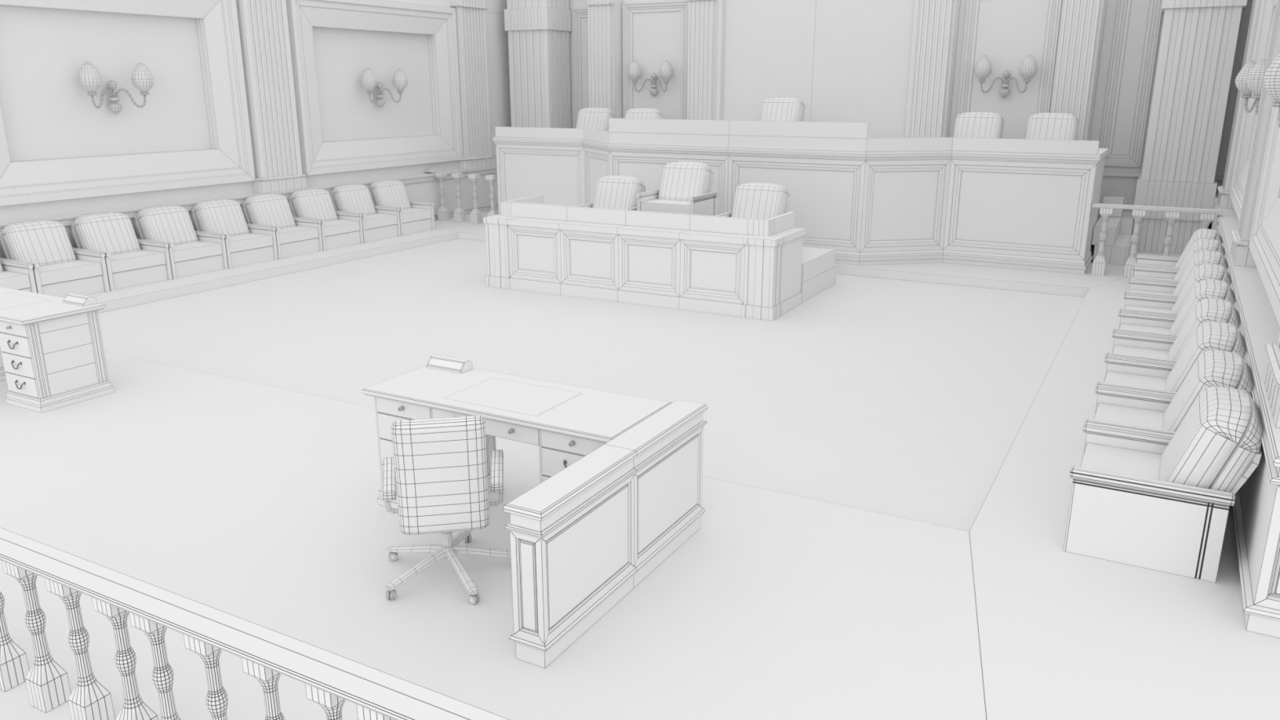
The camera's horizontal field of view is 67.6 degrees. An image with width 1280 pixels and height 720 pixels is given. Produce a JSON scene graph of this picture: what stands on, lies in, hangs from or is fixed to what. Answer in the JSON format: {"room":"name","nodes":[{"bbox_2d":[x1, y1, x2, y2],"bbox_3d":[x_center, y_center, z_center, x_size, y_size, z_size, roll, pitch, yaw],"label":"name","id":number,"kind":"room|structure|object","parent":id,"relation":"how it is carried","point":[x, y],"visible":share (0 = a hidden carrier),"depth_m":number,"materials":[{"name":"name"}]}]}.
{"room":"courtroom","nodes":[
{"label":"courtroom","id":0,"kind":"room"},
{"bbox_2d":[0,0,511,221],"bbox_3d":[-5.747,-4.449,15.545,0.350,5.000,12.780,9,18,28],"label":"wall","id":1,"kind":"structure","parent":0,"point":[497,42],"depth_m":16.91,"materials":[{"name":"white paint"}]},
{"bbox_2d":[77,62,154,114],"bbox_3d":[-7.065,-3.662,12.902,0.384,0.674,0.970,11,19,34],"label":"wall lamp","id":2,"kind":"object","parent":1,"relation":"attached to","point":[89,78],"visible":1,"depth_m":12.95,"materials":[{"name":"white metal"}]},
{"bbox_2d":[0,0,255,206],"bbox_3d":[-7.104,-3.714,12.911,0.290,2.870,4.040,9,18,28],"label":"wall panel","id":3,"kind":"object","parent":1,"relation":"attached to","point":[192,129],"depth_m":13.07,"materials":[{"name":"white paint"}]},
{"bbox_2d":[0,165,498,257],"bbox_3d":[-5.516,-2.423,15.943,0.230,0.885,12.860,9,18,28],"label":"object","id":4,"kind":"structure","parent":1,"relation":"attached to","point":[425,187],"depth_m":18.09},
{"bbox_2d":[235,0,306,193],"bbox_3d":[-5.766,-4.706,14.830,0.213,4.115,0.966,9,18,28],"label":"pilaster","id":5,"kind":"object","parent":4,"relation":"on","point":[264,28],"visible":1,"depth_m":14.93,"materials":[{"name":"white paint"}]},
{"bbox_2d":[449,0,493,169],"bbox_3d":[-3.334,-5.916,19.075,0.213,4.115,0.966,9,18,28],"label":"pilaster","id":6,"kind":"object","parent":4,"relation":"on","point":[471,28],"visible":1,"depth_m":19.13,"materials":[{"name":"white paint"}]},
{"bbox_2d":[286,0,462,175],"bbox_3d":[-4.653,-4.934,17.191,0.290,2.870,4.040,9,18,28],"label":"wall panel","id":7,"kind":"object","parent":1,"relation":"attached to","point":[333,42],"depth_m":17.09,"materials":[{"name":"white paint"}]},
{"bbox_2d":[360,68,408,107],"bbox_3d":[-4.614,-4.881,17.181,0.384,0.674,0.970,11,19,34],"label":"wall lamp","id":8,"kind":"object","parent":1,"relation":"attached to","point":[368,79],"visible":1,"depth_m":17.23,"materials":[{"name":"white metal"}]},
{"bbox_2d":[0,208,1279,719],"bbox_3d":[-2.650,0.355,8.030,26.000,0.121,24.800,9,18,28],"label":"floor","id":9,"kind":"structure","parent":0,"point":[889,456],"depth_m":5.89,"materials":[{"name":"white"}]},
{"bbox_2d":[0,259,36,293],"bbox_3d":[-7.709,-1.033,11.068,0.859,0.882,0.876,9,18,28],"label":"armchair","id":10,"kind":"object","parent":9,"relation":"on","point":[13,274],"visible":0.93,"depth_m":11.23,"materials":[{"name":"white fabric"}]},
{"bbox_2d":[0,220,110,297],"bbox_3d":[-7.281,-1.245,11.815,0.859,0.882,0.876,9,18,28],"label":"armchair","id":11,"kind":"object","parent":9,"relation":"on","point":[60,270],"visible":0.84,"depth_m":11.75,"materials":[{"name":"white fabric"}]},
{"bbox_2d":[0,286,114,413],"bbox_3d":[-5.335,-0.128,8.124,1.730,0.757,0.670,9,18,28],"label":"desk","id":12,"kind":"object","parent":9,"relation":"on","point":[52,357],"visible":1,"depth_m":7.69,"materials":[{"name":"metal"}]},
{"bbox_2d":[0,293,50,310],"bbox_3d":[-5.341,-0.489,8.001,0.610,0.005,0.460,9,18,28],"label":"desk pad","id":13,"kind":"object","parent":12,"relation":"on","point":[7,300],"visible":1,"depth_m":8.02,"materials":[{"name":"white fabric"}]},
{"bbox_2d":[62,293,97,306],"bbox_3d":[-4.653,-0.503,7.938,0.280,0.066,0.115,9,18,28],"label":"name plate","id":14,"kind":"object","parent":12,"relation":"on","point":[72,299],"visible":1,"depth_m":7.90,"materials":[{"name":"white"}]},
{"bbox_2d":[70,212,172,290],"bbox_3d":[-6.854,-1.458,12.561,0.859,0.882,0.876,9,18,28],"label":"armchair","id":15,"kind":"object","parent":9,"relation":"on","point":[130,261],"visible":0.84,"depth_m":12.49,"materials":[{"name":"white fabric"}]},
{"bbox_2d":[133,205,227,279],"bbox_3d":[-6.426,-1.671,13.307,0.859,0.882,0.876,9,18,28],"label":"armchair","id":16,"kind":"object","parent":9,"relation":"on","point":[191,252],"visible":0.78,"depth_m":13.23,"materials":[{"name":"white fabric"}]},
{"bbox_2d":[190,199,278,268],"bbox_3d":[-5.999,-1.883,14.054,0.859,0.882,0.876,9,18,28],"label":"armchair","id":17,"kind":"object","parent":9,"relation":"on","point":[246,244],"visible":0.79,"depth_m":13.98,"materials":[{"name":"white fabric"}]},
{"bbox_2d":[0,527,509,719],"bbox_3d":[-1.853,1.190,3.606,4.528,0.699,0.144,9,18,28],"label":"balustrade","id":18,"kind":"object","parent":9,"relation":"on","point":[331,679],"visible":1,"depth_m":3.48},
{"bbox_2d":[241,193,323,259],"bbox_3d":[-5.571,-2.096,14.800,0.859,0.882,0.876,9,18,28],"label":"armchair","id":19,"kind":"object","parent":9,"relation":"on","point":[294,236],"visible":0.76,"depth_m":14.73,"materials":[{"name":"white fabric"}]},
{"bbox_2d":[287,188,364,250],"bbox_3d":[-5.144,-2.309,15.546,0.859,0.882,0.876,9,18,28],"label":"armchair","id":20,"kind":"object","parent":9,"relation":"on","point":[339,229],"visible":0.75,"depth_m":15.47,"materials":[{"name":"white fabric"}]},
{"bbox_2d":[329,183,400,243],"bbox_3d":[-4.716,-2.522,16.293,0.859,0.882,0.876,9,18,28],"label":"armchair","id":21,"kind":"object","parent":9,"relation":"on","point":[379,223],"visible":0.78,"depth_m":16.22,"materials":[{"name":"white fabric"}]},
{"bbox_2d":[368,179,435,235],"bbox_3d":[-4.289,-2.734,17.039,0.859,0.882,0.876,9,18,28],"label":"armchair","id":22,"kind":"object","parent":9,"relation":"on","point":[415,216],"visible":0.7,"depth_m":16.97,"materials":[{"name":"white fabric"}]},
{"bbox_2d":[382,415,511,604],"bbox_3d":[-0.982,0.663,4.964,0.718,0.967,0.746,-3,16,-11],"label":"swivel chair","id":23,"kind":"object","parent":9,"relation":"on","point":[437,470],"visible":0.9,"depth_m":4.69,"materials":[{"name":"white metal"}]},
{"bbox_2d":[424,168,498,223],"bbox_3d":[-3.467,-3.122,18.256,1.779,0.960,0.158,9,18,28],"label":"balustrade","id":24,"kind":"object","parent":9,"relation":"on","point":[476,217],"visible":0.99,"depth_m":18.15,"materials":[{"name":"white"}]},
{"bbox_2d":[361,365,671,508],"bbox_3d":[-0.737,0.569,5.678,1.730,0.757,0.670,9,18,28],"label":"desk","id":25,"kind":"object","parent":9,"relation":"on","point":[568,432],"visible":0.29,"depth_m":5.40,"materials":[{"name":"metal"}]},
{"bbox_2d":[426,354,472,373],"bbox_3d":[-1.218,0.020,6.102,0.280,0.066,0.115,9,18,28],"label":"name plate","id":26,"kind":"object","parent":25,"relation":"on","point":[435,362],"visible":1,"depth_m":6.07,"materials":[{"name":"white"}]},
{"bbox_2d":[443,377,581,417],"bbox_3d":[-0.737,0.209,5.551,0.647,0.005,0.460,9,18,28],"label":"desk pad","id":27,"kind":"object","parent":25,"relation":"on","point":[532,400],"visible":1,"depth_m":5.54,"materials":[{"name":"white fabric"}]},
{"bbox_2d":[503,0,571,128],"bbox_3d":[-2.103,-5.742,20.082,1.074,5.000,0.860,9,18,28],"label":"fluted column","id":28,"kind":"structure","parent":9,"relation":"on","point":[539,31],"depth_m":19.67,"materials":[{"name":"white paint"}]},
{"bbox_2d":[585,0,613,111],"bbox_3d":[-0.789,-5.465,19.108,0.570,5.000,0.145,9,18,28],"label":"pilaster","id":29,"kind":"object","parent":9,"relation":"on","point":[600,20],"visible":0.59,"depth_m":18.90,"materials":[{"name":"white paint"}]},
{"bbox_2d":[502,400,707,668],"bbox_3d":[-0.102,0.800,4.858,0.202,0.762,1.653,9,18,28],"label":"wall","id":30,"kind":"structure","parent":9,"relation":"on","point":[584,537],"depth_m":4.56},
{"bbox_2d":[483,195,806,320],"bbox_3d":[-0.002,-1.404,12.377,4.142,1.121,1.146,9,18,28],"label":"desk","id":31,"kind":"object","parent":9,"relation":"on","point":[749,268],"depth_m":11.78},
{"bbox_2d":[686,0,715,119],"bbox_3d":[1.138,-5.174,18.087,0.570,5.000,0.145,9,18,28],"label":"pilaster","id":32,"kind":"object","parent":9,"relation":"on","point":[701,13],"visible":0.42,"depth_m":17.92,"materials":[{"name":"white paint"}]},
{"bbox_2d":[492,118,1109,274],"bbox_3d":[1.930,-2.914,15.615,10.084,2.008,2.532,9,18,28],"label":"bench","id":33,"kind":"object","parent":9,"relation":"on","point":[1012,203],"visible":0.74,"depth_m":13.85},
{"bbox_2d":[800,246,836,302],"bbox_3d":[0.580,-1.395,13.497,4.096,0.491,1.432,9,18,28],"label":"dais","id":34,"kind":"object","parent":9,"relation":"on","point":[819,268],"visible":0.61,"depth_m":12.51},
{"bbox_2d":[574,175,645,210],"bbox_3d":[-0.415,-2.152,13.646,0.876,0.882,0.859,9,18,28],"label":"armchair","id":35,"kind":"object","parent":34,"relation":"on","point":[611,192],"visible":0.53,"depth_m":13.65,"materials":[{"name":"white fabric"}]},
{"bbox_2d":[636,161,717,215],"bbox_3d":[0.536,-2.286,13.313,0.876,0.882,0.859,9,18,28],"label":"armchair","id":36,"kind":"object","parent":34,"relation":"on","point":[685,188],"visible":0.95,"depth_m":13.27,"materials":[{"name":"white fabric"}]},
{"bbox_2d":[715,182,789,219],"bbox_3d":[1.495,-1.864,12.635,0.876,0.882,0.859,9,18,28],"label":"armchair","id":37,"kind":"object","parent":34,"relation":"on","point":[753,200],"visible":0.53,"depth_m":12.65,"materials":[{"name":"white fabric"}]},
{"bbox_2d":[911,0,953,137],"bbox_3d":[4.887,-4.608,16.102,0.570,5.000,0.145,9,18,28],"label":"pilaster","id":38,"kind":"object","parent":9,"relation":"on","point":[935,15],"visible":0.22,"depth_m":15.99,"materials":[{"name":"white paint"}]},
{"bbox_2d":[1052,0,1100,140],"bbox_3d":[6.814,-4.317,15.081,0.570,5.000,0.145,9,18,28],"label":"pilaster","id":39,"kind":"object","parent":9,"relation":"on","point":[1080,17],"visible":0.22,"depth_m":14.94,"materials":[{"name":"white paint"}]},
{"bbox_2d":[1092,211,1133,265],"bbox_3d":[7.383,-1.929,14.869,0.495,0.522,2.300,9,18,28],"label":"stair steps","id":40,"kind":"structure","parent":9,"relation":"on","point":[1118,254],"depth_m":14.02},
{"bbox_2d":[1091,196,1124,246],"bbox_3d":[7.116,-2.123,14.522,0.292,0.554,1.548,9,18,28],"label":"block","id":41,"kind":"object","parent":40,"relation":"on","point":[1113,222],"visible":0.75,"depth_m":14.28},
{"bbox_2d":[1091,203,1222,277],"bbox_3d":[6.830,-1.567,12.802,1.530,0.960,0.158,9,18,28],"label":"balustrade","id":42,"kind":"object","parent":9,"relation":"on","point":[1206,216],"visible":0.79,"depth_m":12.81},
{"bbox_2d":[1063,386,1262,582],"bbox_3d":[2.926,0.589,5.380,0.859,0.882,0.876,9,18,28],"label":"armchair","id":43,"kind":"object","parent":9,"relation":"on","point":[1153,500],"visible":1,"depth_m":5.07,"materials":[{"name":"white fabric"}]},
{"bbox_2d":[1084,349,1253,435],"bbox_3d":[3.353,0.376,6.126,0.859,0.882,0.876,9,18,28],"label":"armchair","id":44,"kind":"object","parent":9,"relation":"on","point":[1129,408],"visible":0.44,"depth_m":6.04,"materials":[{"name":"white fabric"}]},
{"bbox_2d":[1096,320,1245,395],"bbox_3d":[3.781,0.163,6.872,0.859,0.882,0.876,9,18,28],"label":"armchair","id":45,"kind":"object","parent":9,"relation":"on","point":[1139,374],"visible":0.42,"depth_m":6.81,"materials":[{"name":"white fabric"}]},
{"bbox_2d":[1105,297,1239,362],"bbox_3d":[4.208,-0.049,7.619,0.859,0.882,0.876,9,18,28],"label":"armchair","id":46,"kind":"object","parent":9,"relation":"on","point":[1126,344],"visible":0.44,"depth_m":7.57,"materials":[{"name":"white fabric"}]},
{"bbox_2d":[1113,279,1234,337],"bbox_3d":[4.636,-0.262,8.365,0.859,0.882,0.876,9,18,28],"label":"armchair","id":47,"kind":"object","parent":9,"relation":"on","point":[1168,325],"visible":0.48,"depth_m":8.32,"materials":[{"name":"white fabric"}]},
{"bbox_2d":[1119,263,1230,315],"bbox_3d":[5.063,-0.475,9.111,0.859,0.882,0.876,9,18,28],"label":"armchair","id":48,"kind":"object","parent":9,"relation":"on","point":[1162,304],"visible":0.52,"depth_m":9.08,"materials":[{"name":"white fabric"}]},
{"bbox_2d":[1124,249,1226,297],"bbox_3d":[5.491,-0.688,9.858,0.859,0.882,0.876,9,18,28],"label":"armchair","id":49,"kind":"object","parent":9,"relation":"on","point":[1138,286],"visible":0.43,"depth_m":9.84,"materials":[{"name":"white fabric"}]},
{"bbox_2d":[1128,238,1224,281],"bbox_3d":[5.918,-0.900,10.604,0.859,0.882,0.876,9,18,28],"label":"armchair","id":50,"kind":"object","parent":9,"relation":"on","point":[1161,273],"visible":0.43,"depth_m":10.59,"materials":[{"name":"white fabric"}]},
{"bbox_2d":[1133,228,1222,268],"bbox_3d":[6.346,-1.113,11.350,0.859,0.882,0.876,9,18,28],"label":"armchair","id":51,"kind":"object","parent":9,"relation":"on","point":[1174,262],"visible":0.31,"depth_m":11.35,"materials":[{"name":"white fabric"}]},
{"bbox_2d":[1132,0,1247,253],"bbox_3d":[8.372,-4.161,14.532,1.074,5.000,0.860,9,18,28],"label":"fluted column","id":52,"kind":"structure","parent":9,"relation":"on","point":[1199,37],"depth_m":14.33,"materials":[{"name":"white paint"}]},
{"bbox_3d":[2.288,-2.715,16.346,9.860,1.225,2.750,9,18,28],"label":"platform","id":53,"kind":"object","parent":9,"relation":"on","visible":0},
{"bbox_2d":[575,107,615,130],"bbox_3d":[-0.970,-4.329,18.163,0.876,0.882,0.859,9,18,28],"label":"armchair","id":54,"kind":"object","parent":53,"relation":"on","point":[594,118],"visible":0.32,"depth_m":18.16,"materials":[{"name":"white fabric"}]},
{"bbox_2d":[606,107,663,131],"bbox_3d":[-0.059,-4.191,17.681,0.876,0.882,0.859,9,18,28],"label":"armchair","id":55,"kind":"object","parent":53,"relation":"on","point":[652,113],"visible":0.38,"depth_m":17.69,"materials":[{"name":"white fabric"}]},
{"bbox_2d":[760,97,805,121],"bbox_3d":[2.280,-3.915,15.945,0.876,0.882,0.859,9,18,28],"label":"armchair","id":56,"kind":"object","parent":53,"relation":"on","point":[777,108],"visible":0.39,"depth_m":15.95,"materials":[{"name":"white fabric"}]},
{"bbox_2d":[953,111,1006,138],"bbox_3d":[5.205,-3.396,14.892,0.876,0.882,0.859,9,18,28],"label":"armchair","id":57,"kind":"object","parent":53,"relation":"on","point":[971,124],"visible":0.34,"depth_m":14.90,"materials":[{"name":"white fabric"}]},
{"bbox_2d":[1025,112,1078,140],"bbox_3d":[6.143,-3.255,14.396,0.876,0.882,0.859,9,18,28],"label":"armchair","id":58,"kind":"object","parent":53,"relation":"on","point":[1043,126],"visible":0.33,"depth_m":14.41,"materials":[{"name":"white fabric"}]},
{"bbox_2d":[568,0,1253,229],"bbox_3d":[3.204,-4.986,17.429,14.200,5.000,0.650,9,18,28],"label":"wall","id":59,"kind":"structure","parent":0,"point":[846,60],"depth_m":16.86,"materials":[{"name":"white paint"}]},
{"bbox_2d":[571,7,589,128],"bbox_3d":[-1.125,-5.877,20.026,0.630,2.810,0.065,9,18,28],"label":"trim","id":60,"kind":"structure","parent":59,"relation":"attached to","point":[579,15],"depth_m":20.00,"materials":[{"name":"white paint"}]},
{"bbox_2d":[627,60,673,96],"bbox_3d":[0.228,-5.516,18.750,0.970,0.674,0.384,9,18,28],"label":"wall lamp","id":61,"kind":"object","parent":59,"relation":"attached to","point":[666,71],"visible":1,"depth_m":18.72,"materials":[{"name":"white metal"}]},
{"bbox_2d":[622,0,688,119],"bbox_3d":[0.313,-5.565,18.876,1.460,2.840,0.065,9,18,28],"label":"trim","id":62,"kind":"structure","parent":59,"relation":"attached to","point":[655,33],"depth_m":18.79,"materials":[{"name":"white paint"}]},
{"bbox_2d":[973,54,1037,97],"bbox_3d":[5.991,-4.645,15.696,0.970,0.674,0.384,9,18,28],"label":"wall lamp","id":63,"kind":"object","parent":59,"relation":"attached to","point":[1028,68],"visible":1,"depth_m":15.67,"materials":[{"name":"white metal"}]},
{"bbox_2d":[956,0,1062,138],"bbox_3d":[6.059,-4.697,15.832,1.460,2.840,0.065,9,18,28],"label":"trim","id":64,"kind":"structure","parent":59,"relation":"attached to","point":[1006,32],"depth_m":15.78,"materials":[{"name":"white paint"}]},
{"bbox_2d":[1099,0,1162,167],"bbox_3d":[7.835,-4.524,15.279,0.630,2.810,0.065,9,18,28],"label":"trim","id":65,"kind":"structure","parent":59,"relation":"attached to","point":[1137,25],"depth_m":15.31,"materials":[{"name":"white paint"}]},
{"bbox_2d":[1102,170,1224,181],"bbox_3d":[8.316,-2.977,15.431,2.060,0.090,0.050,9,18,28],"label":"trim","id":66,"kind":"structure","parent":59,"relation":"attached to","point":[1106,173],"depth_m":15.61,"materials":[{"name":"white paint"}]},
{"bbox_3d":[6.332,-2.626,9.146,0.350,5.000,12.780,9,18,28],"label":"wall","id":67,"kind":"structure","parent":0,"visible":0},
{"bbox_2d":[1208,192,1279,638],"bbox_3d":[6.848,-0.550,9.371,2.045,0.885,12.900,9,18,28],"label":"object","id":68,"kind":"structure","parent":67,"relation":"attached to","point":[1256,508],"depth_m":4.99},
{"bbox_2d":[1217,0,1261,208],"bbox_3d":[8.252,-4.166,12.938,0.213,4.115,0.966,9,18,28],"label":"pilaster","id":69,"kind":"object","parent":68,"relation":"on","point":[1224,201],"visible":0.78,"depth_m":12.97,"materials":[{"name":"white paint"}]},
{"bbox_2d":[1230,0,1279,266],"bbox_3d":[5.820,-2.956,8.692,0.213,4.115,0.966,9,18,28],"label":"pilaster","id":70,"kind":"object","parent":68,"relation":"on","point":[1240,251],"visible":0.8,"depth_m":8.81,"materials":[{"name":"white paint"}]},
{"bbox_2d":[1263,332,1279,428],"bbox_3d":[3.388,-1.746,4.447,0.213,4.115,0.966,9,18,28],"label":"pilaster","id":71,"kind":"object","parent":68,"relation":"on","point":[1272,374],"visible":1,"depth_m":4.99,"materials":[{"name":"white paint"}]},
{"bbox_2d":[1235,58,1266,115],"bbox_3d":[7.100,-3.093,10.981,0.384,0.674,0.970,6,17,21],"label":"wall lamp","id":72,"kind":"object","parent":67,"relation":"attached to","point":[1249,80],"visible":0.58,"depth_m":10.72,"materials":[{"name":"white metal"}]},
{"bbox_2d":[1228,0,1276,220],"bbox_3d":[7.170,-3.149,10.927,0.226,2.870,4.040,9,18,28],"label":"trim","id":73,"kind":"structure","parent":67,"relation":"attached to","point":[1268,7],"depth_m":12.37,"materials":[{"name":"white paint"}]},
{"bbox_2d":[1248,100,1279,327],"bbox_3d":[4.718,-1.929,6.648,0.226,2.870,4.040,9,18,28],"label":"trim","id":74,"kind":"structure","parent":67,"relation":"attached to","point":[1264,245],"depth_m":8.22,"materials":[{"name":"white paint"}]},
{"bbox_2d":[1262,53,1279,128],"bbox_3d":[4.649,-1.855,6.707,0.384,0.674,0.970,6,17,21],"label":"wall lamp","id":75,"kind":"object","parent":67,"relation":"attached to","point":[1271,81],"visible":1,"depth_m":6.99,"materials":[{"name":"white metal"}]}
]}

